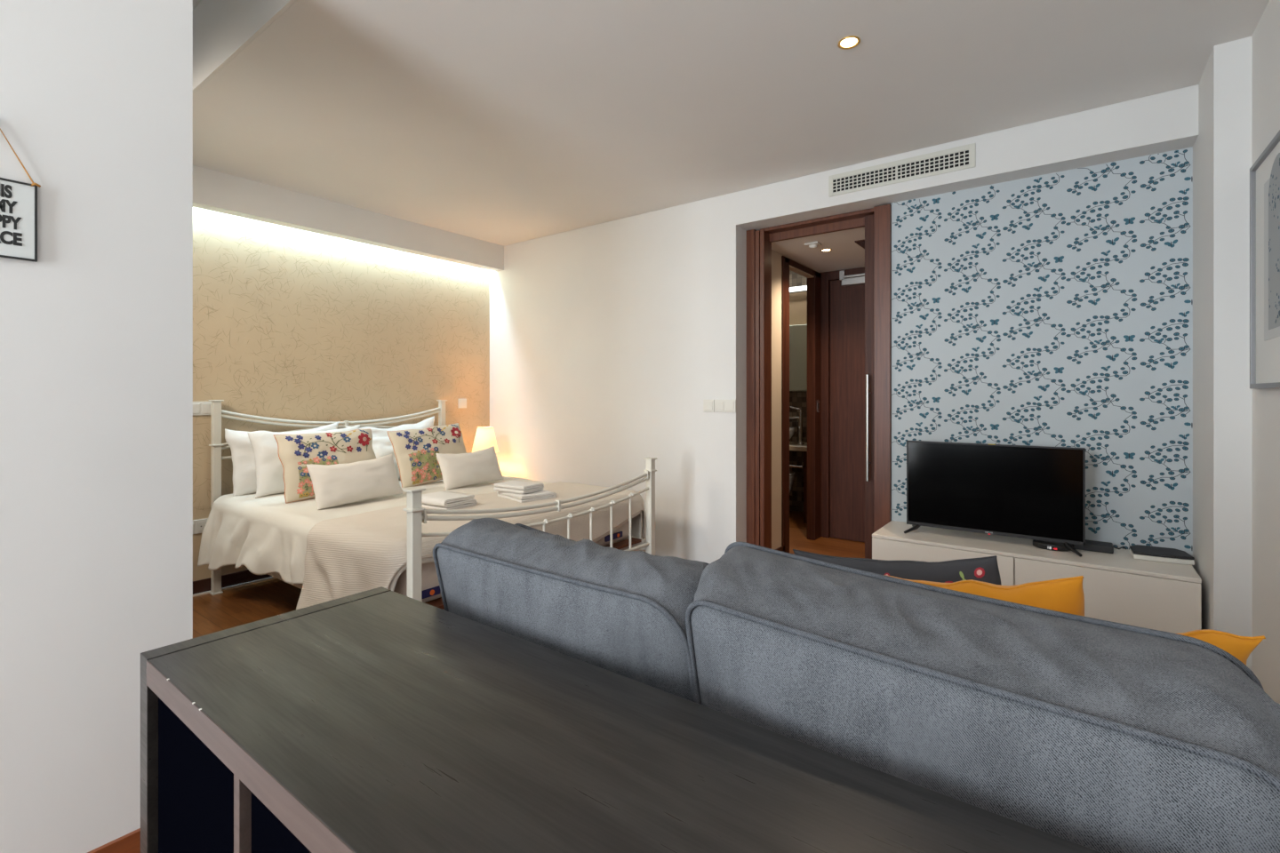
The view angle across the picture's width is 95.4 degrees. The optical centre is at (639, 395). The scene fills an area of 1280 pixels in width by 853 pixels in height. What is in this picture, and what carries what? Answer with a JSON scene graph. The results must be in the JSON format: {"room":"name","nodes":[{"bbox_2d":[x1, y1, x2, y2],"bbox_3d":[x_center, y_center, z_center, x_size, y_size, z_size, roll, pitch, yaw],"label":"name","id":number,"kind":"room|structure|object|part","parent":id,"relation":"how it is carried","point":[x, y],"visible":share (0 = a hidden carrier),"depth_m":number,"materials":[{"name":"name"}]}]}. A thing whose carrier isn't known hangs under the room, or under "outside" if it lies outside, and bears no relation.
{"room":"living room","nodes":[
{"label":"living room","id":0,"kind":"room"},
{"bbox_2d":[0,0,192,852],"bbox_3d":[-2.173,-0.223,0.333,0.100,2.780,3.130,0,0,37],"label":"wall partition","id":1,"kind":"structure","parent":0,"point":[96,96],"depth_m":1.39,"materials":[{"name":"white paint"}]},
{"bbox_2d":[0,128,40,262],"bbox_3d":[-1.403,-0.455,1.268,0.018,0.305,0.138,0,0,37],"label":"hanging sign","id":2,"kind":"object","parent":1,"relation":"hanging from","point":[18,199],"visible":1,"depth_m":1.29,"materials":[{"name":"white"}]},
{"bbox_3d":[-1.404,-0.390,1.269,0.003,0.167,0.120,0,0,37],"label":"panel","id":3,"kind":"part","parent":2,"relation":"part of","materials":[{"name":"white"}]},
{"bbox_3d":[-1.404,-0.390,1.269,0.008,0.173,0.126,0,0,37],"label":"frame","id":4,"kind":"part","parent":2,"relation":"part of","materials":[{"name":"black"}]},
{"bbox_3d":[-1.401,-0.535,1.266,0.012,0.129,0.138,0,0,37],"label":"cord","id":5,"kind":"part","parent":2,"relation":"part of","materials":[{"name":"brown wicker"}]},
{"bbox_2d":[87,828,140,852],"bbox_3d":[-2.166,1.129,0.334,0.112,0.075,3.140,0,0,37],"label":"floor","id":6,"kind":"structure","parent":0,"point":[130,843],"depth_m":1.44,"materials":[{"name":"brown wood"}]},
{"bbox_2d":[192,207,489,581],"bbox_3d":[-2.554,-0.067,3.531,0.101,2.467,4.195,0,0,37],"label":"wall","id":7,"kind":"structure","parent":0,"point":[291,324],"depth_m":3.94,"materials":[{"name":"beige paint"}]},
{"bbox_2d":[192,518,207,534],"bbox_3d":[-2.588,0.767,3.391,0.012,0.080,0.151,0,0,37],"label":"wall socket","id":8,"kind":"object","parent":7,"relation":"attached to","point":[198,525],"visible":0.33,"depth_m":3.40,"materials":[{"name":"white plastic"}]},
{"bbox_2d":[192,401,211,415],"bbox_3d":[-2.573,0.077,3.411,0.013,0.080,0.151,0,0,37],"label":"light switch","id":9,"kind":"object","parent":7,"relation":"attached to","point":[199,408],"visible":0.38,"depth_m":3.41,"materials":[{"name":"white plastic"}]},
{"bbox_2d":[192,569,276,597],"bbox_3d":[-2.536,1.125,3.455,0.020,0.085,4.095,0,0,37],"label":"baseboard","id":10,"kind":"structure","parent":7,"relation":"attached to","point":[203,587],"depth_m":3.53,"materials":[{"name":"brown wood"}]},
{"bbox_2d":[458,399,466,407],"bbox_3d":[-1.483,0.067,4.868,0.013,0.080,0.080,0,0,37],"label":"light switch","id":11,"kind":"object","parent":7,"relation":"attached to","point":[462,403],"visible":1,"depth_m":4.86,"materials":[{"name":"white plastic"}]},
{"bbox_2d":[192,510,864,638],"bbox_3d":[-0.852,1.192,2.698,5.803,0.050,8.700,0,0,37],"label":"floor","id":12,"kind":"structure","parent":0,"point":[241,605],"depth_m":3.36,"materials":[{"name":"brown wood"}]},
{"bbox_2d":[208,400,656,609],"bbox_3d":[-1.217,0.597,3.424,2.110,1.140,1.585,0,0,37],"label":"bed","id":13,"kind":"object","parent":12,"relation":"on","point":[416,515],"visible":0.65,"depth_m":3.20,"materials":[{"name":"white metal"}]},
{"bbox_3d":[-2.494,0.597,3.427,0.060,1.140,0.060,0,0,37],"label":"post","id":14,"kind":"part","parent":13,"relation":"part of","materials":[{"name":"white metal"}]},
{"bbox_3d":[-2.037,0.372,4.037,0.017,0.018,1.525,0,0,37],"label":"head rail","id":15,"kind":"part","parent":13,"relation":"part of","materials":[{"name":"white metal"}]},
{"bbox_3d":[-1.673,0.882,2.813,2.050,0.060,0.024,0,0,37],"label":"rail","id":16,"kind":"part","parent":13,"relation":"part of","materials":[{"name":"beige metal"}]},
{"bbox_3d":[-2.037,0.261,4.037,0.015,0.104,1.528,0,0,37],"label":"crown rail","id":17,"kind":"part","parent":13,"relation":"part of","materials":[{"name":"white metal"}]},
{"bbox_3d":[-2.038,0.164,4.037,0.017,0.119,1.529,0,0,37],"label":"rail","id":18,"kind":"part","parent":13,"relation":"part of","materials":[{"name":"white metal"}]},
{"bbox_3d":[-2.038,0.140,4.037,0.017,0.119,1.529,0,0,37],"label":"rail","id":19,"kind":"part","parent":13,"relation":"part of","materials":[{"name":"white metal"}]},
{"bbox_3d":[-0.853,0.759,2.199,0.060,0.815,0.060,0,0,37],"label":"post","id":20,"kind":"part","parent":13,"relation":"part of","materials":[{"name":"white metal"}]},
{"bbox_3d":[-1.581,0.602,4.648,0.060,1.130,0.060,0,0,37],"label":"post","id":21,"kind":"part","parent":13,"relation":"part of","materials":[{"name":"white metal"}]},
{"bbox_2d":[393,520,629,602],"bbox_3d":[-1.239,0.731,3.440,1.934,0.238,1.475,0,0,37],"label":"mattress","id":22,"kind":"object","parent":13,"relation":"on","point":[430,588],"visible":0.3,"depth_m":2.37,"materials":[{"name":"beige"}]},
{"bbox_2d":[197,476,642,591],"bbox_3d":[-1.214,0.770,3.416,1.929,0.398,1.748,0,0,37],"label":"sheet","id":23,"kind":"object","parent":22,"relation":"on","point":[265,535],"visible":0.27,"depth_m":3.03,"materials":[{"name":"beige fabric"}]},
{"bbox_2d":[224,421,339,496],"bbox_3d":[-2.178,0.378,3.621,0.181,0.416,0.671,0,0,37],"label":"pillow","id":24,"kind":"object","parent":23,"relation":"on","point":[242,451],"visible":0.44,"depth_m":3.38,"materials":[{"name":"white fabric"}]},
{"bbox_2d":[247,424,359,498],"bbox_3d":[-2.014,0.388,3.575,0.184,0.386,0.665,0,0,37],"label":"pillow","id":25,"kind":"object","parent":23,"relation":"on","point":[269,470],"visible":0.34,"depth_m":3.35,"materials":[{"name":"white fabric"}]},
{"bbox_2d":[273,429,375,503],"bbox_3d":[-1.791,0.394,3.384,0.201,0.375,0.560,0,0,37],"label":"cushion","id":26,"kind":"object","parent":23,"relation":"on","point":[295,452],"visible":0.68,"depth_m":3.28,"materials":[{"name":"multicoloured fabric"}]},
{"bbox_2d":[306,454,403,510],"bbox_3d":[-1.525,0.457,3.146,0.153,0.242,0.484,0,0,37],"label":"cushion","id":27,"kind":"object","parent":23,"relation":"on","point":[333,485],"visible":1,"depth_m":3.08,"materials":[{"name":"beige fabric"}]},
{"bbox_2d":[372,436,399,479],"bbox_3d":[-1.605,0.424,4.117,0.210,0.322,0.680,0,0,37],"label":"pillow","id":28,"kind":"object","parent":23,"relation":"on","point":[381,446],"visible":0.07,"depth_m":3.92,"materials":[{"name":"white fabric"}]},
{"bbox_2d":[344,416,434,437],"bbox_3d":[-1.759,0.377,4.212,0.181,0.435,0.718,0,0,37],"label":"pillow","id":29,"kind":"object","parent":23,"relation":"on","point":[427,423],"visible":0.16,"depth_m":4.23,"materials":[{"name":"white fabric"}]},
{"bbox_2d":[387,423,466,487],"bbox_3d":[-1.397,0.394,3.920,0.195,0.401,0.579,0,0,37],"label":"cushion","id":30,"kind":"object","parent":23,"relation":"on","point":[415,451],"visible":0.86,"depth_m":3.80,"materials":[{"name":"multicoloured fabric"}]},
{"bbox_2d":[435,446,503,490],"bbox_3d":[-1.081,0.459,3.733,0.143,0.237,0.458,0,0,37],"label":"cushion","id":31,"kind":"object","parent":23,"relation":"on","point":[479,467],"visible":1,"depth_m":3.66,"materials":[{"name":"beige fabric"}]},
{"bbox_2d":[296,481,645,609],"bbox_3d":[-0.720,0.798,3.052,0.737,0.476,1.746,0,0,37],"label":"throw","id":32,"kind":"object","parent":23,"relation":"on","point":[351,555],"visible":0.52,"depth_m":2.55,"materials":[{"name":"beige fabric"}]},
{"bbox_2d":[421,490,476,509],"bbox_3d":[-1.003,0.543,2.998,0.242,0.060,0.208,0,0,33],"label":"folded towel","id":33,"kind":"object","parent":32,"relation":"on","point":[444,500],"visible":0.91,"depth_m":2.94,"materials":[{"name":"white fabric"}]},
{"bbox_2d":[496,489,556,503],"bbox_3d":[-0.633,0.554,3.256,0.220,0.037,0.272,0,0,-41],"label":"folded towel","id":34,"kind":"object","parent":32,"relation":"on","point":[540,495],"visible":0.77,"depth_m":3.17,"materials":[{"name":"white fabric"}]},
{"bbox_2d":[493,480,543,494],"bbox_3d":[-0.678,0.512,3.267,0.222,0.040,0.170,0,0,31],"label":"folded towel","id":35,"kind":"object","parent":34,"relation":"on","point":[510,486],"visible":1,"depth_m":3.21,"materials":[{"name":"white fabric"}]},
{"bbox_3d":[-0.867,0.798,2.335,0.010,0.033,0.150,0,0,37],"label":"handle","id":36,"kind":"part","parent":22,"relation":"part of","materials":[{"name":"blue fabric"}]},
{"bbox_3d":[-0.148,0.798,3.296,0.010,0.033,0.150,0,0,37],"label":"handle","id":37,"kind":"part","parent":22,"relation":"part of","materials":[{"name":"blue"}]},
{"bbox_3d":[-0.396,0.503,2.809,0.018,0.101,1.528,0,0,37],"label":"rail","id":38,"kind":"part","parent":13,"relation":"part of","materials":[{"name":"white metal"}]},
{"bbox_3d":[-0.396,0.477,2.809,0.018,0.101,1.528,0,0,37],"label":"rail","id":39,"kind":"part","parent":13,"relation":"part of","materials":[{"name":"white metal"}]},
{"bbox_3d":[-0.396,0.564,2.809,0.015,0.090,1.528,0,0,37],"label":"rail","id":40,"kind":"part","parent":13,"relation":"part of","materials":[{"name":"white metal"}]},
{"bbox_3d":[-0.760,0.882,4.034,2.050,0.060,0.024,0,0,37],"label":"rail","id":41,"kind":"part","parent":13,"relation":"part of","materials":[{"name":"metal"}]},
{"bbox_3d":[-0.396,0.867,2.809,0.019,0.020,1.525,0,0,37],"label":"foot rail","id":42,"kind":"part","parent":13,"relation":"part of","materials":[{"name":"white metal"}]},
{"bbox_3d":[0.061,0.767,3.420,0.060,0.800,0.060,0,0,37],"label":"post","id":43,"kind":"part","parent":13,"relation":"part of","materials":[{"name":"white metal"}]},
{"bbox_2d":[140,586,1102,852],"bbox_3d":[-0.066,0.782,0.613,1.470,0.770,0.391,0,0,37],"label":"shelving unit","id":44,"kind":"object","parent":12,"relation":"on","point":[379,720],"visible":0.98,"depth_m":0.66,"materials":[{"name":"black wood"}]},
{"bbox_3d":[-0.639,0.782,1.043,0.037,0.770,0.390,0,0,37],"label":"panel","id":45,"kind":"part","parent":44,"relation":"part of","materials":[{"name":"black wood"}]},
{"bbox_2d":[789,471,795,494],"bbox_3d":[1.339,0.955,5.680,0.344,0.425,0.344,0,0,37],"label":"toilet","id":46,"kind":"object","parent":12,"relation":"on","point":[792,475],"visible":0.12,"depth_m":5.58,"materials":[{"name":"white ceramic"}]},
{"bbox_3d":[1.339,0.754,5.680,0.344,0.024,0.344,0,0,37],"label":"lid","id":47,"kind":"part","parent":46,"relation":"part of","materials":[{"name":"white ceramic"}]},
{"bbox_2d":[789,441,807,523],"bbox_3d":[1.233,0.817,5.772,1.060,0.700,0.559,0,0,37],"label":"countertop","id":48,"kind":"structure","parent":12,"relation":"on","point":[793,445],"depth_m":5.32,"materials":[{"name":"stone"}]},
{"bbox_2d":[789,427,795,439],"bbox_3d":[1.335,0.391,5.658,0.340,0.150,0.340,0,0,37],"label":"vessel basin","id":49,"kind":"object","parent":48,"relation":"in","point":[791,429],"visible":0.15,"depth_m":5.55,"materials":[{"name":"white ceramic"}]},
{"bbox_2d":[789,406,803,444],"bbox_3d":[1.481,0.286,5.611,0.201,0.360,0.061,0,0,37],"label":"tap","id":50,"kind":"object","parent":48,"relation":"on","point":[800,412],"visible":0.85,"depth_m":5.55,"materials":[{"name":"silver metal"}]},
{"bbox_2d":[432,518,1279,852],"bbox_3d":[0.363,0.709,1.177,1.590,0.916,1.000,0,0,37],"label":"sofa","id":51,"kind":"object","parent":12,"relation":"on","point":[1099,735],"visible":0.56,"depth_m":0.67,"materials":[{"name":"grey fabric"}]},
{"bbox_2d":[436,518,706,701],"bbox_3d":[-0.092,0.520,1.140,0.672,0.507,0.338,0,0,37],"label":"cushion","id":52,"kind":"object","parent":51,"relation":"on","point":[638,616],"depth_m":0.96,"materials":[{"name":"grey fabric"}]},
{"bbox_2d":[792,549,1001,585],"bbox_3d":[0.601,0.539,1.334,0.484,0.431,0.149,0,0,42],"label":"cushion","id":53,"kind":"object","parent":51,"relation":"on","point":[982,569],"visible":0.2,"depth_m":1.25,"materials":[{"name":"grey fabric"}]},
{"bbox_2d":[884,575,1084,616],"bbox_3d":[0.653,0.527,1.111,0.442,0.449,0.191,0,0,37],"label":"cushion","id":54,"kind":"object","parent":51,"relation":"on","point":[1067,596],"visible":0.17,"depth_m":1.01,"materials":[{"name":"orange fabric"}]},
{"bbox_2d":[690,545,1279,852],"bbox_3d":[0.387,0.504,0.780,0.670,0.494,0.334,0,0,37],"label":"cushion","id":55,"kind":"object","parent":51,"relation":"on","point":[1099,735],"depth_m":0.63,"materials":[{"name":"grey fabric"}]},
{"bbox_2d":[1177,629,1265,665],"bbox_3d":[0.691,0.512,0.870,0.185,0.421,0.374,0,0,-43],"label":"cushion","id":56,"kind":"object","parent":51,"relation":"on","point":[1239,647],"visible":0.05,"depth_m":0.74,"materials":[{"name":"orange fabric"}]},
{"bbox_2d":[872,520,1201,633],"bbox_3d":[1.765,0.932,2.724,1.203,0.470,0.396,0,0,37],"label":"tv stand","id":57,"kind":"object","parent":12,"relation":"on","point":[1118,588],"visible":0.32,"depth_m":2.43,"materials":[{"name":"beige paint"}]},
{"bbox_3d":[1.411,0.893,2.752,0.600,0.357,0.017,0,0,37],"label":"door","id":58,"kind":"part","parent":57,"relation":"part of","materials":[{"name":"beige paint"}]},
{"bbox_2d":[904,440,1085,557],"bbox_3d":[1.676,0.464,2.793,0.730,0.464,0.198,0,0,37],"label":"television","id":59,"kind":"object","parent":57,"relation":"on","point":[1022,492],"visible":1,"depth_m":2.76,"materials":[{"name":"black plastic"}]},
{"bbox_2d":[1032,539,1072,551],"bbox_3d":[1.881,0.683,2.657,0.150,0.026,0.122,0,0,37],"label":"box","id":60,"kind":"object","parent":57,"relation":"on","point":[1044,545],"visible":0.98,"depth_m":2.62,"materials":[{"name":"black plastic"}]},
{"bbox_2d":[1072,539,1126,553],"bbox_3d":[2.063,0.680,2.623,0.202,0.031,0.103,0,0,37],"label":"box","id":61,"kind":"object","parent":57,"relation":"on","point":[1093,546],"visible":0.67,"depth_m":2.60,"materials":[{"name":"grey plastic"}]},
{"bbox_3d":[1.893,0.893,2.391,0.596,0.357,0.017,0,0,37],"label":"door","id":62,"kind":"part","parent":57,"relation":"part of","materials":[{"name":"beige paint"}]},
{"bbox_2d":[1129,544,1194,565],"bbox_3d":[2.223,0.680,2.494,0.196,0.032,0.156,0,0,30],"label":"router","id":63,"kind":"object","parent":57,"relation":"on","point":[1164,555],"visible":1,"depth_m":2.45,"materials":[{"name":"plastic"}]},
{"bbox_3d":[-1.264,0.919,4.754,0.400,0.495,0.380,0,0,37],"label":"bedside table","id":64,"kind":"object","parent":12,"relation":"on","visible":0},
{"bbox_2d":[472,426,498,453],"bbox_3d":[-1.264,0.465,4.755,0.217,0.412,0.217,0,0,37],"label":"table lamp","id":65,"kind":"object","parent":64,"relation":"on","point":[484,438],"visible":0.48,"depth_m":4.69,"materials":[{"name":"white fabric"}]},
{"bbox_2d":[192,0,1269,246],"bbox_3d":[-1.145,-1.472,1.481,4.813,0.383,6.400,0,0,37],"label":"ceiling","id":66,"kind":"structure","parent":0,"point":[503,123],"depth_m":2.42,"materials":[{"name":"paint"}]},
{"bbox_2d":[192,164,503,271],"bbox_3d":[-1.940,-1.184,4.034,0.100,0.222,2.455,0,0,37],"label":"cove","id":67,"kind":"object","parent":66,"relation":"attached to","point":[212,190],"visible":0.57,"depth_m":3.83,"materials":[{"name":"white paint"}]},
{"bbox_2d":[837,35,860,49],"bbox_3d":[0.757,-1.277,2.109,0.078,0.006,0.078,0,0,37],"label":"recessed light","id":68,"kind":"object","parent":66,"relation":"in","point":[847,43],"visible":1,"depth_m":2.11,"materials":[{"name":"gold metal"}]},
{"bbox_3d":[0.757,-1.277,2.109,0.055,0.004,0.055,0,0,37],"label":"bulb","id":69,"kind":"part","parent":68,"relation":"part of","materials":[{"name":"white glass"}]},
{"bbox_2d":[771,249,818,550],"bbox_3d":[1.149,0.077,4.398,0.050,2.180,1.280,0,0,37],"label":"wall","id":70,"kind":"structure","parent":0,"point":[776,257],"depth_m":4.11,"materials":[{"name":"beige paint"}]},
{"bbox_2d":[775,545,784,551],"bbox_3d":[0.915,1.125,4.036,0.010,0.085,0.420,0,0,37],"label":"baseboard","id":71,"kind":"structure","parent":70,"relation":"attached to","point":[780,548],"depth_m":4.16,"materials":[{"name":"brown wood"}]},
{"bbox_2d":[781,256,820,552],"bbox_3d":[1.230,0.082,4.506,0.070,2.170,0.780,0,0,37],"label":"frame","id":72,"kind":"object","parent":70,"relation":"attached to","point":[813,284],"visible":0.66,"depth_m":4.70,"materials":[{"name":"brown wood"}]},
{"bbox_2d":[789,270,807,511],"bbox_3d":[1.346,-0.058,6.081,1.470,2.450,0.050,0,0,37],"label":"wall","id":73,"kind":"structure","parent":0,"point":[797,399],"depth_m":5.87,"materials":[{"name":"paint"}]},
{"bbox_2d":[789,291,807,325],"bbox_3d":[1.357,-0.868,6.021,1.160,0.330,0.028,0,0,37],"label":"panel","id":74,"kind":"object","parent":73,"relation":"attached to","point":[797,300],"depth_m":5.83,"materials":[{"name":"brown"}]},
{"bbox_2d":[789,324,807,391],"bbox_3d":[1.368,-0.368,5.927,0.990,0.650,0.166,0,0,37],"label":"upper cabinet","id":75,"kind":"object","parent":73,"relation":"attached to","point":[797,333],"visible":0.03,"depth_m":5.69,"materials":[{"name":"grey"}]},
{"bbox_2d":[789,285,807,293],"bbox_3d":[1.419,-1.068,5.953,0.980,0.050,0.063,0,0,37],"label":"bathroom light","id":76,"kind":"object","parent":73,"relation":"attached to","point":[796,289],"visible":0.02,"depth_m":5.81,"materials":[{"name":"white plastic"}]},
{"bbox_2d":[771,226,864,272],"bbox_3d":[1.710,-1.038,4.072,1.340,0.050,1.430,0,0,37],"label":"ceiling","id":77,"kind":"structure","parent":0,"point":[845,253],"depth_m":4.08,"materials":[{"name":"paint"}]},
{"bbox_2d":[804,241,822,248],"bbox_3d":[1.155,-0.997,3.881,0.090,0.032,0.080,0,0,37],"label":"smoke detector","id":78,"kind":"object","parent":77,"relation":"attached to","point":[814,244],"visible":1,"depth_m":3.86,"materials":[{"name":"white plastic"}]},
{"bbox_2d":[820,248,831,252],"bbox_3d":[1.295,-1.010,4.052,0.078,0.006,0.078,0,0,37],"label":"recessed light","id":79,"kind":"object","parent":77,"relation":"in","point":[822,250],"visible":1,"depth_m":4.04,"materials":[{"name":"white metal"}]},
{"bbox_2d":[854,239,864,248],"bbox_3d":[1.803,-1.010,3.896,0.540,0.009,0.600,0,0,37],"label":"trim","id":80,"kind":"structure","parent":77,"relation":"attached to","point":[861,243],"depth_m":3.84,"materials":[{"name":"brown wood"}]},
{"bbox_2d":[489,84,1198,563],"bbox_3d":[0.582,-0.067,3.870,4.515,2.467,0.305,0,0,37],"label":"wall","id":81,"kind":"structure","parent":0,"point":[609,340],"depth_m":3.96,"materials":[{"name":"white paint"}]},
{"bbox_2d":[703,400,714,412],"bbox_3d":[0.446,0.067,3.773,0.080,0.080,0.013,0,0,37],"label":"light switch","id":82,"kind":"object","parent":81,"relation":"attached to","point":[708,405],"visible":1,"depth_m":3.77,"materials":[{"name":"white plastic"}]},
{"bbox_2d":[714,400,735,412],"bbox_3d":[0.541,0.067,3.703,0.151,0.080,0.013,0,0,37],"label":"light switch","id":83,"kind":"object","parent":81,"relation":"attached to","point":[720,405],"visible":1,"depth_m":3.70,"materials":[{"name":"white plastic"}]},
{"bbox_2d":[746,203,891,549],"bbox_3d":[1.074,0.048,3.561,0.898,2.238,0.150,0,0,37],"label":"door frame","id":84,"kind":"structure","parent":81,"relation":"attached to","point":[758,242],"depth_m":3.72,"materials":[{"name":"brown wood"}]},
{"bbox_2d":[864,214,873,559],"bbox_3d":[1.625,0.062,3.112,0.826,2.200,0.092,0,0,37],"label":"sliding door","id":85,"kind":"structure","parent":81,"relation":"in","point":[869,219],"depth_m":3.35,"materials":[{"name":"brown wood"}]},
{"bbox_3d":[1.306,0.184,3.329,0.017,0.605,0.056,0,0,37],"label":"door handle","id":86,"kind":"part","parent":85,"relation":"part of","materials":[{"name":"silver metal"}]},
{"bbox_2d":[828,143,975,197],"bbox_3d":[1.364,-1.187,3.090,0.726,0.118,0.008,0,0,37],"label":"air vent","id":87,"kind":"object","parent":81,"relation":"in","point":[962,157],"visible":1,"depth_m":3.06,"materials":[{"name":"beige metal"}]},
{"bbox_2d":[891,146,1192,566],"bbox_3d":[1.902,0.047,2.891,1.227,2.240,0.032,0,0,37],"label":"wallpaper","id":88,"kind":"object","parent":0,"point":[1055,309],"visible":0.77,"depth_m":2.77,"materials":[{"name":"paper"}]},
{"bbox_2d":[1192,36,1251,670],"bbox_3d":[2.330,-0.067,2.356,0.098,2.467,0.635,0,0,37],"label":"wall","id":89,"kind":"structure","parent":0,"point":[1222,146],"depth_m":2.12,"materials":[{"name":"white paint"}]},
{"bbox_2d":[1251,0,1279,703],"bbox_3d":[0.742,-0.248,0.069,0.100,2.830,6.200,0,0,37],"label":"wall","id":90,"kind":"structure","parent":0,"point":[1266,36],"depth_m":1.92,"materials":[{"name":"white paint"}]},
{"bbox_2d":[1249,129,1279,388],"bbox_3d":[1.933,-0.403,1.763,0.022,0.760,0.600,0,0,37],"label":"framed print","id":91,"kind":"object","parent":90,"relation":"attached to","point":[1265,172],"visible":1,"depth_m":1.89,"materials":[{"name":"silver metal"}]},
{"bbox_2d":[1268,152,1279,329],"bbox_3d":[1.933,-0.469,1.764,0.001,0.522,0.216,0,0,37],"label":"picture","id":92,"kind":"object","parent":91,"relation":"attached to","point":[1274,164],"depth_m":1.80,"materials":[{"name":"white paper"}]},
{"bbox_3d":[2.024,0.077,4.542,1.400,2.180,0.100,0,0,37],"label":"wall","id":93,"kind":"structure","parent":0,"visible":0},
{"bbox_2d":[819,266,864,537],"bbox_3d":[1.919,0.077,4.518,1.040,2.180,0.065,0,0,37],"label":"frame","id":94,"kind":"object","parent":93,"relation":"attached to","point":[826,277],"visible":0.44,"depth_m":4.78,"materials":[{"name":"brown wood"}]},
{"bbox_2d":[830,280,864,542],"bbox_3d":[1.922,0.112,4.519,0.887,2.100,0.040,0,0,37],"label":"door","id":95,"kind":"structure","parent":93,"relation":"in","point":[847,303],"depth_m":4.69,"materials":[{"name":"brown wood"}]},
{"bbox_2d":[839,270,864,287],"bbox_3d":[1.812,-0.938,4.521,0.515,0.120,0.090,0,0,37],"label":"door closer","id":96,"kind":"object","parent":95,"relation":"attached to","point":[860,280],"depth_m":4.61,"materials":[{"name":"silver metal"}]},
{"bbox_3d":[1.807,-0.961,4.515,0.515,0.075,0.075,0,0,37],"label":"closer arm","id":97,"kind":"part","parent":96,"relation":"part of","materials":[{"name":"silver metal"}]}
]}

